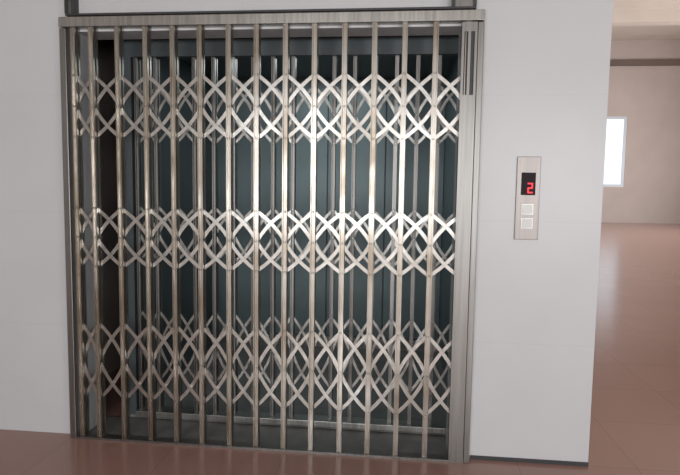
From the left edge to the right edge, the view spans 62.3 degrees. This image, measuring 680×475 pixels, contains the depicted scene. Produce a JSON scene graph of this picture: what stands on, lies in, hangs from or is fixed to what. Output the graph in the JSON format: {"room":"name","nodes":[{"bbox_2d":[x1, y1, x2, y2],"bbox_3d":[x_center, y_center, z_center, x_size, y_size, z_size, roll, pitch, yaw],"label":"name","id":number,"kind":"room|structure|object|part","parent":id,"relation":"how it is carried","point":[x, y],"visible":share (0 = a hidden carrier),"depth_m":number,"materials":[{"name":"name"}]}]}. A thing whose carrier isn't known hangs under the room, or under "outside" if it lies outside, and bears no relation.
{"room":"elevator lobby","nodes":[
{"label":"elevator lobby","id":0,"kind":"room"},
{"bbox_2d":[98,40,120,373],"bbox_3d":[-1.687,-3.164,4.249,0.160,8.300,2.540,1,5,6],"label":"wall","id":1,"kind":"structure","parent":0,"point":[106,55],"depth_m":4.12,"materials":[{"name":"beige paint"}]},
{"bbox_2d":[123,35,458,435],"bbox_3d":[-0.192,-0.130,4.003,2.005,2.340,1.690,1,5,6],"label":"car","id":2,"kind":"object","parent":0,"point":[389,47],"visible":0.34,"depth_m":4.60,"materials":[{"name":"metal"}]},
{"bbox_3d":[-0.287,1.069,3.308,1.875,0.030,0.090,1,5,6],"label":"car sill","id":3,"kind":"part","parent":2,"relation":"part of","materials":[{"name":"metal"}]},
{"bbox_2d":[134,55,456,424],"bbox_3d":[-0.270,0.022,3.232,1.855,2.068,0.048,1,5,6],"label":"gate","id":4,"kind":"object","parent":2,"relation":"on","point":[158,241],"visible":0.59,"depth_m":3.23,"materials":[{"name":"metal"}]},
{"bbox_2d":[0,0,612,461],"bbox_3d":[-1.530,-3.044,2.881,5.757,8.300,0.160,1,5,6],"label":"wall","id":5,"kind":"structure","parent":0,"point":[546,63],"depth_m":2.85,"materials":[{"name":"white paint"}]},
{"bbox_2d":[90,416,447,454],"bbox_3d":[-0.415,1.111,3.154,1.995,0.008,0.239,1,5,6],"label":"elevator floor","id":6,"kind":"structure","parent":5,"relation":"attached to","point":[323,438],"depth_m":3.14,"materials":[{"name":"grey metal"}]},
{"bbox_2d":[64,0,476,16],"bbox_3d":[-0.380,-1.219,2.809,2.085,0.190,0.049,1,5,6],"label":"header","id":7,"kind":"object","parent":5,"relation":"attached to","point":[71,7],"depth_m":2.80,"materials":[{"name":"grey metal"}]},
{"bbox_2d":[58,9,484,462],"bbox_3d":[-0.394,0.007,2.910,2.155,2.250,0.060,1,5,6],"label":"door frame","id":8,"kind":"structure","parent":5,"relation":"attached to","point":[477,15],"depth_m":2.87,"materials":[{"name":"silver metal"}]},
{"bbox_2d":[70,21,477,460],"bbox_3d":[-0.380,0.026,2.910,2.064,2.186,0.050,1,5,6],"label":"gate","id":9,"kind":"object","parent":8,"relation":"attached to","point":[465,117],"visible":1,"depth_m":2.90,"materials":[{"name":"silver metal"}]},
{"bbox_2d":[514,157,540,239],"bbox_3d":[0.927,-0.193,2.778,0.114,0.410,0.014,1,5,6],"label":"panel","id":10,"kind":"object","parent":5,"relation":"attached to","point":[528,168],"visible":1,"depth_m":2.78,"materials":[{"name":"metal"}]},
{"bbox_2d":[470,455,587,466],"bbox_3d":[0.969,1.148,2.892,0.592,0.020,0.006,1,5,6],"label":"baseboard","id":11,"kind":"structure","parent":5,"relation":"attached to","point":[476,457],"depth_m":2.89,"materials":[{"name":"metal"}]},
{"bbox_2d":[0,222,679,474],"bbox_3d":[5.954,0.517,11.702,19.000,0.100,30.600,1,5,6],"label":"floor","id":12,"kind":"structure","parent":0,"point":[635,419],"depth_m":3.20,"materials":[{"name":"red tile"}]},
{"bbox_2d":[601,40,679,223],"bbox_3d":[8.613,-4.944,26.497,17.000,8.300,0.200,1,5,6],"label":"wall","id":13,"kind":"structure","parent":0,"point":[649,96],"depth_m":25.83,"materials":[{"name":"beige paint"}]},
{"bbox_2d":[603,116,627,186],"bbox_3d":[12.524,-3.981,26.128,1.400,3.240,0.080,1,5,6],"label":"window","id":14,"kind":"structure","parent":13,"relation":"in","point":[625,118],"depth_m":26.02,"materials":[{"name":"white"}]},
{"bbox_2d":[610,59,679,65],"bbox_3d":[8.687,-8.057,26.063,16.890,0.260,0.120,1,5,6],"label":"trim","id":15,"kind":"structure","parent":13,"relation":"attached to","point":[649,62],"depth_m":25.47,"materials":[{"name":"brown wood"}]},
{"bbox_2d":[611,0,679,40],"bbox_3d":[6.076,-7.851,10.976,19.000,0.100,30.600,1,5,6],"label":"ceiling","id":16,"kind":"structure","parent":0,"point":[653,32],"depth_m":23.71,"materials":[{"name":"paint"}]},
{"bbox_2d":[612,8,679,25],"bbox_3d":[10.070,-8.419,21.558,13.233,0.480,0.500,1,5,6],"label":"ceiling beam","id":17,"kind":"structure","parent":16,"relation":"attached to","point":[659,16],"depth_m":21.19,"materials":[{"name":"beige paint"}]}
]}

